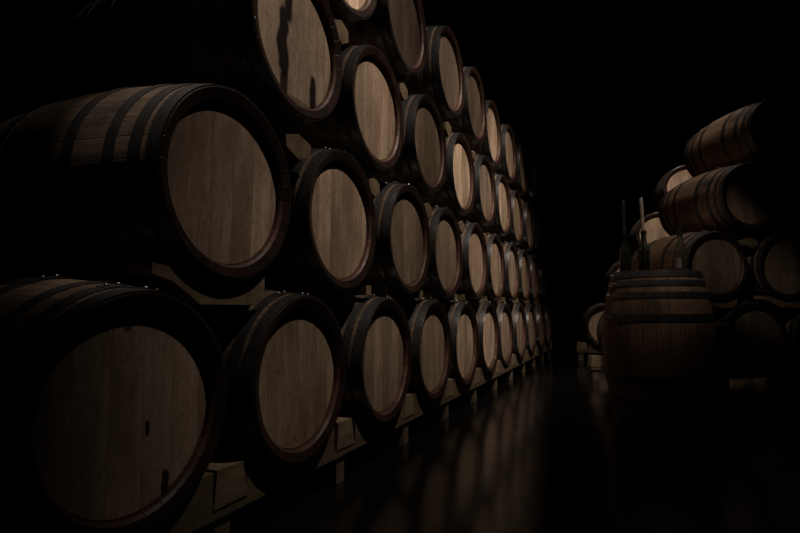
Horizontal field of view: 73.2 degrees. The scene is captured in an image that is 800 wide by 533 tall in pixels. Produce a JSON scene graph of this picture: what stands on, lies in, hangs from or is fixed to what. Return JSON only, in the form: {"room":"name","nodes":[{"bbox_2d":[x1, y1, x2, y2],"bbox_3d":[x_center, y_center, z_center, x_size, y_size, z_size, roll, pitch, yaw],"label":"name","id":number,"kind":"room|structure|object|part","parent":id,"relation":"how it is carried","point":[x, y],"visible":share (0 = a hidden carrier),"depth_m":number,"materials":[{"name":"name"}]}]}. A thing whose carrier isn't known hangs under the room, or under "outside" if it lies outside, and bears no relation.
{"room":"wine cellar","nodes":[
{"label":"wine cellar","id":0,"kind":"room"},
{"bbox_2d":[0,0,527,278],"bbox_3d":[0.011,-1.283,6.368,0.200,5.200,16.500,-2,-5,23],"label":"wall","id":1,"kind":"structure","parent":0,"point":[30,30],"depth_m":2.34,"materials":[{"name":"paint"}]},
{"bbox_2d":[191,337,799,532],"bbox_3d":[4.033,1.127,4.455,8.550,0.100,16.500,-2,-5,23],"label":"floor","id":2,"kind":"structure","parent":0,"point":[545,450],"depth_m":2.40,"materials":[{"name":"concrete"}]},
{"bbox_2d":[149,339,551,532],"bbox_3d":[0.352,0.973,4.759,0.882,0.254,8.010,-2,-5,23],"label":"rack","id":3,"kind":"object","parent":2,"relation":"on","point":[227,485],"visible":0.34,"depth_m":1.94,"materials":[{"name":"brown wood"}]},
{"bbox_2d":[0,274,226,532],"bbox_3d":[-1.065,0.368,1.507,0.950,0.685,0.679,-2,-5,23],"label":"wine barrel","id":4,"kind":"object","parent":3,"relation":"on","point":[113,395],"visible":1,"depth_m":1.26,"materials":[{"name":"brown wood"}]},
{"bbox_2d":[126,262,264,304],"bbox_3d":[-0.597,0.061,1.635,0.095,0.109,0.470,-2,-5,23],"label":"block","id":5,"kind":"object","parent":4,"relation":"on","point":[179,283],"visible":0.9,"depth_m":1.55,"materials":[{"name":"brown wood"}]},
{"bbox_2d":[0,83,290,289],"bbox_3d":[-0.945,-0.245,1.857,0.950,0.686,0.679,-2,-5,23],"label":"wine barrel","id":6,"kind":"object","parent":5,"relation":"on","point":[193,178],"visible":0.92,"depth_m":1.55,"materials":[{"name":"brown wood"}]},
{"bbox_2d":[57,0,341,133],"bbox_3d":[-0.797,-0.842,2.205,0.950,0.685,0.679,-2,-5,23],"label":"wine barrel","id":7,"kind":"object","parent":6,"relation":"on","point":[285,56],"visible":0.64,"depth_m":1.93,"materials":[{"name":"brown wood"}]},
{"bbox_2d":[334,19,347,43],"bbox_3d":[-0.300,-1.038,2.402,0.089,0.106,0.127,-2,-5,23],"label":"block","id":8,"kind":"object","parent":7,"relation":"on","point":[342,31],"visible":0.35,"depth_m":2.39,"materials":[{"name":"brown wood"}]},
{"bbox_3d":[-0.557,0.802,1.625,0.052,0.112,0.068,-2,-5,23],"label":"leg","id":9,"kind":"part","parent":3,"relation":"part of","materials":[{"name":"brown wood"}]},
{"bbox_2d":[190,287,345,466],"bbox_3d":[-0.776,0.416,2.142,0.950,0.686,0.679,-2,-5,23],"label":"wine barrel","id":10,"kind":"object","parent":3,"relation":"on","point":[283,354],"visible":0.38,"depth_m":1.86,"materials":[{"name":"brown wood"}]},
{"bbox_3d":[-0.315,0.122,2.309,0.065,0.109,0.395,-2,-5,23],"label":"block","id":11,"kind":"object","parent":10,"relation":"on","visible":0},
{"bbox_2d":[215,147,375,293],"bbox_3d":[-0.664,-0.187,2.490,0.950,0.692,0.686,-2,-5,23],"label":"wine barrel","id":12,"kind":"object","parent":11,"relation":"on","point":[329,242],"visible":0.31,"depth_m":2.22,"materials":[{"name":"brown wood"}]},
{"bbox_2d":[277,134,310,161],"bbox_3d":[-0.421,-0.445,2.029,0.095,0.096,0.165,-2,-5,23],"label":"block","id":13,"kind":"object","parent":12,"relation":"on","point":[294,147],"visible":0.7,"depth_m":2.00,"materials":[{"name":"brown wood"}]},
{"bbox_3d":[-0.276,0.852,2.280,0.052,0.112,0.068,-2,-5,23],"label":"leg","id":14,"kind":"part","parent":3,"relation":"part of","materials":[{"name":"brown wood"}]},
{"bbox_2d":[327,294,411,424],"bbox_3d":[-0.487,0.465,2.810,0.950,0.698,0.692,-2,-6,23],"label":"wine barrel","id":15,"kind":"object","parent":3,"relation":"on","point":[375,331],"visible":0.35,"depth_m":2.55,"materials":[{"name":"brown wood"}]},
{"bbox_2d":[355,285,370,294],"bbox_3d":[-0.183,0.113,2.576,0.075,0.046,0.052,-2,-5,23],"label":"wood offcut","id":16,"kind":"object","parent":15,"relation":"on","point":[360,289],"visible":0.71,"depth_m":2.55,"materials":[{"name":"brown wood"}]},
{"bbox_3d":[-0.021,0.169,2.957,0.065,0.109,0.395,-2,-5,23],"label":"block","id":17,"kind":"object","parent":15,"relation":"on","visible":0},
{"bbox_2d":[360,181,429,295],"bbox_3d":[-0.370,-0.140,3.138,0.950,0.686,0.679,-2,-5,23],"label":"wine barrel","id":18,"kind":"object","parent":17,"relation":"on","point":[400,262],"visible":0.35,"depth_m":2.87,"materials":[{"name":"brown wood"}]},
{"bbox_2d":[276,45,403,174],"bbox_3d":[-0.531,-0.776,2.874,0.950,0.686,0.679,-2,-5,23],"label":"wine barrel","id":19,"kind":"object","parent":18,"relation":"on","point":[366,122],"visible":0.34,"depth_m":2.59,"materials":[{"name":"brown wood"}]},
{"bbox_2d":[328,0,376,26],"bbox_3d":[-0.659,-1.423,2.607,0.950,0.694,0.687,-2,-4,23],"label":"wine barrel","id":20,"kind":"object","parent":19,"relation":"on","point":[351,12],"visible":0.2,"depth_m":2.48,"materials":[{"name":"brown wood"}]},
{"bbox_2d":[367,177,379,196],"bbox_3d":[-0.166,-0.392,2.682,0.087,0.098,0.117,-2,-5,23],"label":"block","id":21,"kind":"object","parent":18,"relation":"on","point":[374,185],"visible":0.4,"depth_m":2.66,"materials":[{"name":"brown wood"}]},
{"bbox_2d":[366,94,446,196],"bbox_3d":[-0.238,-0.743,3.518,0.950,0.686,0.679,-2,-5,23],"label":"wine barrel","id":22,"kind":"object","parent":18,"relation":"on","point":[421,164],"visible":0.36,"depth_m":3.24,"materials":[{"name":"brown wood"}]},
{"bbox_2d":[340,0,426,81],"bbox_3d":[-0.383,-1.391,3.252,0.950,0.686,0.679,-2,-5,23],"label":"wine barrel","id":23,"kind":"object","parent":22,"relation":"on","point":[397,28],"visible":0.27,"depth_m":2.99,"materials":[{"name":"brown wood"}]},
{"bbox_2d":[398,83,407,99],"bbox_3d":[-0.019,-0.989,3.058,0.088,0.097,0.116,-2,-5,23],"label":"block","id":24,"kind":"object","parent":22,"relation":"on","point":[403,90],"visible":0.45,"depth_m":3.04,"materials":[{"name":"brown wood"}]},
{"bbox_2d":[443,122,450,136],"bbox_3d":[0.290,-0.938,3.700,0.093,0.102,0.122,-2,-5,23],"label":"block","id":25,"kind":"object","parent":22,"relation":"on","point":[447,128],"visible":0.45,"depth_m":3.66,"materials":[{"name":"brown wood"}]},
{"bbox_2d":[424,203,431,218],"bbox_3d":[0.133,-0.340,3.332,0.094,0.103,0.123,-2,-5,23],"label":"block","id":26,"kind":"object","parent":18,"relation":"on","point":[428,207],"visible":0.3,"depth_m":3.31,"materials":[{"name":"brown wood"}]},
{"bbox_3d":[0.009,0.904,2.942,0.052,0.112,0.068,-2,-5,23],"label":"leg","id":27,"kind":"part","parent":3,"relation":"part of","materials":[{"name":"brown wood"}]},
{"bbox_2d":[402,297,451,401],"bbox_3d":[-0.210,0.520,3.466,0.950,0.688,0.682,-2,-5,23],"label":"wine barrel","id":28,"kind":"object","parent":3,"relation":"on","point":[428,321],"visible":0.26,"depth_m":3.24,"materials":[{"name":"brown wood"}]},
{"bbox_2d":[415,290,422,297],"bbox_3d":[0.093,0.168,3.232,0.075,0.046,0.052,-2,-5,23],"label":"wood offcut","id":29,"kind":"object","parent":28,"relation":"on","point":[419,294],"visible":0.5,"depth_m":3.20,"materials":[{"name":"brown wood"}]},
{"bbox_2d":[423,291,449,307],"bbox_3d":[0.248,0.227,3.622,0.065,0.109,0.395,-2,-5,23],"label":"block","id":30,"kind":"object","parent":28,"relation":"on","point":[445,302],"visible":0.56,"depth_m":3.51,"materials":[{"name":"brown wood"}]},
{"bbox_2d":[419,206,461,298],"bbox_3d":[-0.101,-0.082,3.804,0.950,0.686,0.679,-2,-5,23],"label":"wine barrel","id":31,"kind":"object","parent":30,"relation":"on","point":[443,277],"visible":0.26,"depth_m":3.59,"materials":[{"name":"brown wood"}]},
{"bbox_3d":[0.289,0.954,3.596,0.052,0.112,0.068,-2,-5,23],"label":"leg","id":32,"kind":"part","parent":3,"relation":"part of","materials":[{"name":"brown wood"}]},
{"bbox_2d":[445,300,478,385],"bbox_3d":[0.064,0.574,4.123,0.950,0.698,0.692,-2,-6,23],"label":"wine barrel","id":33,"kind":"object","parent":3,"relation":"on","point":[461,315],"visible":0.26,"depth_m":3.92,"materials":[{"name":"brown wood"}]},
{"bbox_2d":[450,294,456,299],"bbox_3d":[0.367,0.222,3.889,0.075,0.046,0.052,-2,-5,23],"label":"wood offcut","id":34,"kind":"object","parent":33,"relation":"on","point":[454,297],"visible":0.43,"depth_m":3.86,"materials":[{"name":"brown wood"}]},
{"bbox_2d":[457,294,477,307],"bbox_3d":[0.539,0.275,4.275,0.065,0.109,0.395,-2,-5,23],"label":"block","id":35,"kind":"object","parent":33,"relation":"on","point":[460,297],"visible":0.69,"depth_m":4.13,"materials":[{"name":"brown wood"}]},
{"bbox_2d":[453,221,487,300],"bbox_3d":[0.190,-0.034,4.457,0.950,0.691,0.685,-2,-4,23],"label":"wine barrel","id":36,"kind":"object","parent":35,"relation":"on","point":[473,281],"visible":0.24,"depth_m":4.23,"materials":[{"name":"brown wood"}]},
{"bbox_2d":[421,132,474,216],"bbox_3d":[0.045,-0.673,4.176,0.950,0.687,0.681,-2,-5,23],"label":"wine barrel","id":37,"kind":"object","parent":36,"relation":"on","point":[457,192],"visible":0.33,"depth_m":3.92,"materials":[{"name":"brown wood"}]},
{"bbox_2d":[397,25,464,120],"bbox_3d":[-0.072,-1.332,3.904,0.950,0.686,0.679,-2,-5,23],"label":"wine barrel","id":38,"kind":"object","parent":37,"relation":"on","point":[441,78],"visible":0.36,"depth_m":3.61,"materials":[{"name":"brown wood"}]},
{"bbox_2d":[457,221,464,233],"bbox_3d":[0.416,-0.287,3.990,0.095,0.099,0.119,-2,-5,23],"label":"block","id":39,"kind":"object","parent":36,"relation":"on","point":[461,225],"visible":0.35,"depth_m":3.96,"materials":[{"name":"brown wood"}]},
{"bbox_2d":[456,154,495,226],"bbox_3d":[0.325,-0.643,4.827,0.950,0.686,0.679,-2,-5,23],"label":"wine barrel","id":40,"kind":"object","parent":36,"relation":"on","point":[483,210],"visible":0.29,"depth_m":4.59,"materials":[{"name":"brown wood"}]},
{"bbox_2d":[442,67,485,145],"bbox_3d":[0.194,-1.296,4.555,0.950,0.692,0.686,-2,-5,23],"label":"wine barrel","id":41,"kind":"object","parent":40,"relation":"on","point":[471,122],"visible":0.29,"depth_m":4.33,"materials":[{"name":"brown wood"}]},
{"bbox_2d":[471,151,475,161],"bbox_3d":[0.558,-0.887,4.360,0.089,0.092,0.110,-2,-5,23],"label":"block","id":42,"kind":"object","parent":40,"relation":"on","point":[473,152],"visible":0.3,"depth_m":4.34,"materials":[{"name":"brown wood"}]},
{"bbox_3d":[0.571,1.005,4.252,0.052,0.112,0.068,-2,-5,23],"label":"leg","id":43,"kind":"part","parent":3,"relation":"part of","materials":[{"name":"brown wood"}]},
{"bbox_2d":[473,300,498,373],"bbox_3d":[0.346,0.618,4.780,0.950,0.702,0.696,-2,-6,23],"label":"wine barrel","id":44,"kind":"object","parent":3,"relation":"on","point":[486,314],"visible":0.3,"depth_m":4.58,"materials":[{"name":"brown wood"}]},
{"bbox_2d":[480,296,496,307],"bbox_3d":[0.812,0.326,4.934,0.065,0.109,0.395,-2,-5,23],"label":"block","id":45,"kind":"object","parent":44,"relation":"on","point":[483,298],"visible":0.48,"depth_m":4.76,"materials":[{"name":"brown wood"}]},
{"bbox_2d":[478,233,504,300],"bbox_3d":[0.463,0.017,5.115,0.950,0.686,0.679,-2,-5,23],"label":"wine barrel","id":46,"kind":"object","parent":45,"relation":"on","point":[494,289],"visible":0.26,"depth_m":4.93,"materials":[{"name":"brown wood"}]},
{"bbox_2d":[481,173,510,236],"bbox_3d":[0.600,-0.591,5.484,0.950,0.706,0.700,-2,-3,23],"label":"wine barrel","id":47,"kind":"object","parent":46,"relation":"on","point":[501,224],"visible":0.24,"depth_m":5.27,"materials":[{"name":"brown wood"}]},
{"bbox_2d":[470,100,501,166],"bbox_3d":[0.451,-1.233,5.223,0.950,0.686,0.679,-2,-5,23],"label":"wine barrel","id":48,"kind":"object","parent":47,"relation":"on","point":[491,146],"visible":0.26,"depth_m":5.04,"materials":[{"name":"brown wood"}]},
{"bbox_3d":[0.852,1.056,4.906,0.052,0.112,0.068,-2,-5,23],"label":"leg","id":49,"kind":"part","parent":3,"relation":"part of","materials":[{"name":"brown wood"}]},
{"bbox_2d":[496,302,512,365],"bbox_3d":[0.611,0.672,5.438,0.950,0.686,0.679,-2,-5,23],"label":"wine barrel","id":50,"kind":"object","parent":3,"relation":"on","point":[504,314],"visible":0.23,"depth_m":5.29,"materials":[{"name":"brown wood"}]},
{"bbox_2d":[498,297,512,307],"bbox_3d":[1.097,0.374,5.586,0.065,0.109,0.395,-2,-5,23],"label":"block","id":51,"kind":"object","parent":50,"relation":"on","point":[503,299],"visible":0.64,"depth_m":5.43,"materials":[{"name":"brown wood"}]},
{"bbox_2d":[497,241,519,301],"bbox_3d":[0.749,0.065,5.768,0.950,0.686,0.679,-2,-5,23],"label":"wine barrel","id":52,"kind":"object","parent":51,"relation":"on","point":[512,270],"visible":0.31,"depth_m":5.58,"materials":[{"name":"brown wood"}]},
{"bbox_2d":[500,189,523,244],"bbox_3d":[0.876,-0.531,6.142,0.950,0.704,0.697,-2,-6,23],"label":"wine barrel","id":53,"kind":"object","parent":52,"relation":"on","point":[515,235],"visible":0.23,"depth_m":5.95,"materials":[{"name":"brown wood"}]},
{"bbox_2d":[492,124,516,182],"bbox_3d":[0.742,-1.182,5.875,0.950,0.695,0.689,-2,-6,23],"label":"wine barrel","id":54,"kind":"object","parent":53,"relation":"on","point":[507,166],"visible":0.25,"depth_m":5.66,"materials":[{"name":"brown wood"}]},
{"bbox_3d":[1.132,1.106,5.559,0.052,0.112,0.068,-2,-5,23],"label":"leg","id":55,"kind":"part","parent":3,"relation":"part of","materials":[{"name":"brown wood"}]},
{"bbox_2d":[510,302,526,358],"bbox_3d":[0.902,0.723,6.089,0.950,0.686,0.679,-2,-5,23],"label":"wine barrel","id":56,"kind":"object","parent":3,"relation":"on","point":[517,310],"visible":0.28,"depth_m":5.90,"materials":[{"name":"brown wood"}]},
{"bbox_2d":[513,298,524,306],"bbox_3d":[1.375,0.424,6.242,0.065,0.109,0.395,-2,-5,23],"label":"block","id":57,"kind":"object","parent":56,"relation":"on","point":[517,301],"visible":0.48,"depth_m":6.07,"materials":[{"name":"brown wood"}]},
{"bbox_2d":[517,248,530,301],"bbox_3d":[1.026,0.116,6.424,0.950,0.686,0.679,-2,-5,23],"label":"wine barrel","id":58,"kind":"object","parent":57,"relation":"on","point":[524,264],"visible":0.18,"depth_m":6.27,"materials":[{"name":"brown wood"}]},
{"bbox_2d":[515,201,534,250],"bbox_3d":[1.166,-0.481,6.793,0.950,0.702,0.695,-2,-6,23],"label":"wine barrel","id":59,"kind":"object","parent":58,"relation":"on","point":[527,243],"visible":0.2,"depth_m":6.59,"materials":[{"name":"brown wood"}]},
{"bbox_2d":[508,143,528,195],"bbox_3d":[1.030,-1.132,6.527,0.950,0.687,0.681,-2,-5,23],"label":"wine barrel","id":60,"kind":"object","parent":59,"relation":"on","point":[521,183],"visible":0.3,"depth_m":6.31,"materials":[{"name":"brown wood"}]},
{"bbox_3d":[1.414,1.157,6.215,0.052,0.112,0.068,-2,-5,23],"label":"leg","id":61,"kind":"part","parent":3,"relation":"part of","materials":[{"name":"brown wood"}]},
{"bbox_2d":[524,303,536,353],"bbox_3d":[1.179,0.773,6.745,0.950,0.699,0.692,-2,-4,23],"label":"wine barrel","id":62,"kind":"object","parent":3,"relation":"on","point":[529,309],"visible":0.2,"depth_m":6.60,"materials":[{"name":"brown wood"}]},
{"bbox_3d":[1.695,1.207,6.869,0.052,0.112,0.068,-2,-5,23],"label":"leg","id":63,"kind":"part","parent":3,"relation":"part of","materials":[{"name":"brown wood"}]},
{"bbox_2d":[534,303,545,349],"bbox_3d":[1.472,0.824,7.395,0.950,0.687,0.681,-2,-5,23],"label":"wine barrel","id":64,"kind":"object","parent":3,"relation":"on","point":[539,310],"visible":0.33,"depth_m":7.22,"materials":[{"name":"brown wood"}]},
{"bbox_3d":[1.940,0.526,7.550,0.065,0.109,0.395,-2,-5,23],"label":"block","id":65,"kind":"object","parent":64,"relation":"on","visible":0},
{"bbox_2d":[537,259,547,302],"bbox_3d":[1.591,0.217,7.732,0.950,0.686,0.679,-2,-5,23],"label":"wine barrel","id":66,"kind":"object","parent":65,"relation":"on","point":[543,279],"visible":0.21,"depth_m":7.56,"materials":[{"name":"brown wood"}]},
{"bbox_3d":[1.976,1.258,7.524,0.052,0.112,0.068,-2,-5,23],"label":"leg","id":67,"kind":"part","parent":3,"relation":"part of","materials":[{"name":"brown wood"}]},
{"bbox_2d":[543,304,551,346],"bbox_3d":[1.740,0.875,8.056,0.950,0.686,0.679,-2,-5,23],"label":"wine barrel","id":68,"kind":"object","parent":3,"relation":"on","point":[547,311],"visible":0.19,"depth_m":7.97,"materials":[{"name":"brown wood"}]},
{"bbox_2d":[576,339,602,359],"bbox_3d":[3.707,1.195,7.633,2.298,0.254,0.882,-1,-5,17],"label":"rack","id":69,"kind":"object","parent":2,"relation":"on","point":[581,345],"visible":0.11,"depth_m":7.54,"materials":[{"name":"brown wood"}]},
{"bbox_3d":[2.545,1.262,7.574,0.068,0.112,0.052,-1,-5,17],"label":"leg","id":70,"kind":"part","parent":69,"relation":"part of","materials":[{"name":"brown wood"}]},
{"bbox_3d":[3.578,1.166,7.258,2.270,0.030,0.079,-1,-5,17],"label":"rail","id":71,"kind":"part","parent":69,"relation":"part of","materials":[{"name":"brown wood"}]},
{"bbox_2d":[581,302,604,347],"bbox_3d":[3.015,0.861,7.879,0.679,0.686,0.950,-1,-5,17],"label":"wine barrel","id":72,"kind":"object","parent":69,"relation":"on","point":[590,319],"visible":0.44,"depth_m":7.52,"materials":[{"name":"brown wood"}]},
{"bbox_2d":[603,269,716,430],"bbox_3d":[1.673,0.519,3.497,0.668,0.965,0.668,-1,-5,16],"label":"barrel","id":73,"kind":"object","parent":2,"relation":"on","point":[660,340],"visible":1,"depth_m":3.23,"materials":[{"name":"brown wood"}]},
{"bbox_2d":[619,234,630,271],"bbox_3d":[1.521,-0.072,3.640,0.074,0.300,0.074,-2,-5,23],"label":"bottle","id":74,"kind":"object","parent":73,"relation":"on","point":[624,253],"visible":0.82,"depth_m":3.61,"materials":[{"name":"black glass"}]},
{"bbox_2d":[622,201,625,233],"bbox_3d":[1.521,-0.331,3.660,0.023,0.250,0.023,-2,-5,23],"label":"candle","id":75,"kind":"object","parent":74,"relation":"in","point":[623,202],"visible":1,"depth_m":3.65,"materials":[{"name":"wax"}]},
{"bbox_2d":[638,230,650,269],"bbox_3d":[1.599,-0.084,3.524,0.080,0.306,0.080,-2,-5,23],"label":"bottle","id":76,"kind":"object","parent":73,"relation":"on","point":[644,252],"visible":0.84,"depth_m":3.50,"materials":[{"name":"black glass"}]},
{"bbox_2d":[639,196,644,230],"bbox_3d":[1.596,-0.343,3.547,0.029,0.256,0.024,-2,-5,23],"label":"candle","id":77,"kind":"object","parent":76,"relation":"in","point":[640,199],"visible":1,"depth_m":3.54,"materials":[{"name":"wax"}]},
{"bbox_2d":[674,226,687,269],"bbox_3d":[1.787,-0.099,3.429,0.078,0.322,0.079,-2,-5,23],"label":"wine bottle","id":78,"kind":"object","parent":73,"relation":"on","point":[680,250],"visible":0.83,"depth_m":3.40,"materials":[{"name":"green glass"}]},
{"bbox_2d":[588,355,799,391],"bbox_3d":[3.106,1.007,5.198,2.298,0.254,0.882,1,-4,-7],"label":"rack","id":79,"kind":"object","parent":2,"relation":"on","point":[786,370],"visible":0.3,"depth_m":4.80,"materials":[{"name":"brown wood"}]},
{"bbox_3d":[1.970,1.097,5.446,0.068,0.112,0.052,1,-4,-7],"label":"leg","id":80,"kind":"part","parent":79,"relation":"part of","materials":[{"name":"brown wood"}]},
{"bbox_3d":[3.043,1.038,5.594,2.270,0.030,0.079,1,-4,-7],"label":"rail","id":81,"kind":"part","parent":79,"relation":"part of","materials":[{"name":"brown wood"}]},
{"bbox_2d":[596,314,602,349],"bbox_3d":[2.386,0.649,5.133,0.679,0.685,0.950,1,-4,-7],"label":"wine barrel","id":82,"kind":"object","parent":79,"relation":"on","point":[599,331],"visible":0.02,"depth_m":5.48,"materials":[{"name":"brown wood"}]},
{"bbox_3d":[2.783,1.043,4.749,0.068,0.112,0.052,1,-4,-7],"label":"leg","id":83,"kind":"part","parent":79,"relation":"part of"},
{"bbox_2d":[712,300,786,371],"bbox_3d":[3.095,0.656,5.226,0.688,0.694,0.950,0,-4,-8],"label":"wine barrel","id":84,"kind":"object","parent":79,"relation":"on","point":[751,336],"visible":0.44,"depth_m":4.79,"materials":[{"name":"brown wood"}]},
{"bbox_2d":[710,295,736,307],"bbox_3d":[2.760,0.312,4.806,0.470,0.109,0.095,1,-4,-7],"label":"block","id":85,"kind":"object","parent":84,"relation":"on","point":[730,302],"visible":0.52,"depth_m":4.78,"materials":[{"name":"brown wood"}]},
{"bbox_2d":[631,231,748,300],"bbox_3d":[2.749,0.022,5.228,0.679,0.686,0.950,1,-4,-8],"label":"wine barrel","id":86,"kind":"object","parent":85,"relation":"on","point":[722,260],"visible":0.56,"depth_m":4.80,"materials":[{"name":"brown wood"}]},
{"bbox_3d":[3.147,0.976,4.804,2.270,0.030,0.079,1,-4,-7],"label":"rail","id":87,"kind":"part","parent":79,"relation":"part of","materials":[{"name":"brown wood"}]},
{"bbox_2d":[764,300,799,361],"bbox_3d":[3.804,0.663,5.319,0.681,0.687,0.950,1,-4,-7],"label":"wine barrel","id":88,"kind":"object","parent":79,"relation":"on","point":[790,317],"visible":0.13,"depth_m":4.92,"materials":[{"name":"brown wood"}]},
{"bbox_2d":[754,295,799,307],"bbox_3d":[3.469,0.319,4.899,0.470,0.109,0.095,1,-4,-7],"label":"block","id":89,"kind":"object","parent":88,"relation":"on","point":[772,302],"visible":0.93,"depth_m":4.85,"materials":[{"name":"brown wood"}]},
{"bbox_2d":[735,232,799,303],"bbox_3d":[3.457,0.030,5.333,0.693,0.699,0.950,-1,-4,-8],"label":"wine barrel","id":90,"kind":"object","parent":89,"relation":"on","point":[774,263],"visible":0.5,"depth_m":4.89,"materials":[{"name":"brown wood"}]},
{"bbox_2d":[659,163,781,236],"bbox_3d":[3.114,-0.603,5.317,0.679,0.686,0.950,1,-4,-7],"label":"wine barrel","id":91,"kind":"object","parent":90,"relation":"on","point":[736,200],"visible":0.91,"depth_m":4.90,"materials":[{"name":"brown wood"}]},
{"bbox_2d":[684,98,799,176],"bbox_3d":[3.433,-1.223,5.415,0.684,0.690,0.950,1,-5,-7],"label":"wine barrel","id":92,"kind":"object","parent":91,"relation":"on","point":[766,133],"visible":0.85,"depth_m":5.00,"materials":[{"name":"brown wood"}]},
{"bbox_2d":[737,238,757,248],"bbox_3d":[3.154,-0.204,4.957,0.124,0.096,0.210,1,-4,-7],"label":"block","id":93,"kind":"object","parent":90,"relation":"on","point":[747,243],"visible":0.6,"depth_m":4.86,"materials":[{"name":"brown wood"}]},
{"bbox_2d":[733,169,799,237],"bbox_3d":[3.822,-0.594,5.427,0.685,0.691,0.950,1,-5,-7],"label":"wine barrel","id":94,"kind":"object","parent":90,"relation":"on","point":[787,220],"visible":0.34,"depth_m":5.02,"materials":[{"name":"brown wood"}]},
{"bbox_3d":[3.492,1.051,4.842,0.068,0.112,0.052,1,-4,-7],"label":"leg","id":95,"kind":"part","parent":79,"relation":"part of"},
{"bbox_2d":[433,0,799,147],"bbox_3d":[4.033,-3.908,4.844,8.550,0.200,16.500,-2,-5,23],"label":"ceiling","id":96,"kind":"structure","parent":0,"point":[561,71],"depth_m":9.10,"materials":[{"name":"paint"}]},
{"bbox_2d":[528,128,799,337],"bbox_3d":[7.319,-0.824,12.305,8.550,5.200,0.200,-2,-5,23],"label":"wall","id":97,"kind":"structure","parent":0,"point":[583,186],"depth_m":13.32,"materials":[{"name":"paint"}]},
{"bbox_3d":[3.173,0.516,7.438,0.470,0.109,0.095,-1,-5,17],"label":"block","id":98,"kind":"object","parent":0,"visible":0},
{"bbox_2d":[604,261,619,290],"bbox_3d":[3.338,0.223,7.823,0.679,0.686,0.950,-1,-5,18],"label":"wine barrel","id":99,"kind":"object","parent":98,"relation":"on","point":[615,267],"visible":0.17,"depth_m":7.59,"materials":[{"name":"brown wood"}]},
{"bbox_3d":[1.649,0.475,6.900,0.065,0.109,0.395,-2,-5,23],"label":"block","id":100,"kind":"object","parent":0,"visible":0},
{"bbox_2d":[528,254,538,302],"bbox_3d":[1.300,0.167,7.082,0.950,0.696,0.690,-2,-6,23],"label":"wine barrel","id":101,"kind":"object","parent":100,"relation":"on","point":[534,270],"visible":0.22,"depth_m":6.96,"materials":[{"name":"brown wood"}]},
{"bbox_2d":[527,211,541,256],"bbox_3d":[1.439,-0.430,7.451,0.950,0.686,0.679,-2,-5,23],"label":"wine barrel","id":102,"kind":"object","parent":101,"relation":"on","point":[537,248],"visible":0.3,"depth_m":7.31,"materials":[{"name":"brown wood"}]},
{"bbox_2d":[520,159,538,205],"bbox_3d":[1.320,-1.081,7.177,0.950,0.702,0.696,-2,-6,23],"label":"wine barrel","id":103,"kind":"object","parent":102,"relation":"on","point":[532,196],"visible":0.26,"depth_m":6.97,"materials":[{"name":"brown wood"}]},
{"bbox_3d":[3.855,0.499,7.224,0.470,0.109,0.095,-1,-5,17],"label":"block","id":104,"kind":"object","parent":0,"visible":0},
{"bbox_3d":[4.019,0.206,7.612,0.679,0.685,0.950,-4,-6,17],"label":"wine barrel","id":105,"kind":"object","parent":104,"relation":"on","visible":0},
{"bbox_2d":[629,212,669,252],"bbox_3d":[3.684,-0.413,7.778,0.679,0.686,0.950,-1,-5,18],"label":"wine barrel","id":106,"kind":"object","parent":105,"relation":"on","point":[655,231],"visible":0.41,"depth_m":7.40,"materials":[{"name":"brown wood"}]},
{"bbox_2d":[653,165,692,211],"bbox_3d":[4.015,-1.047,7.700,0.679,0.686,0.950,-1,-5,17],"label":"wine barrel","id":107,"kind":"object","parent":106,"relation":"on","point":[676,176],"visible":0.43,"depth_m":7.34,"materials":[{"name":"brown wood"}]}
]}

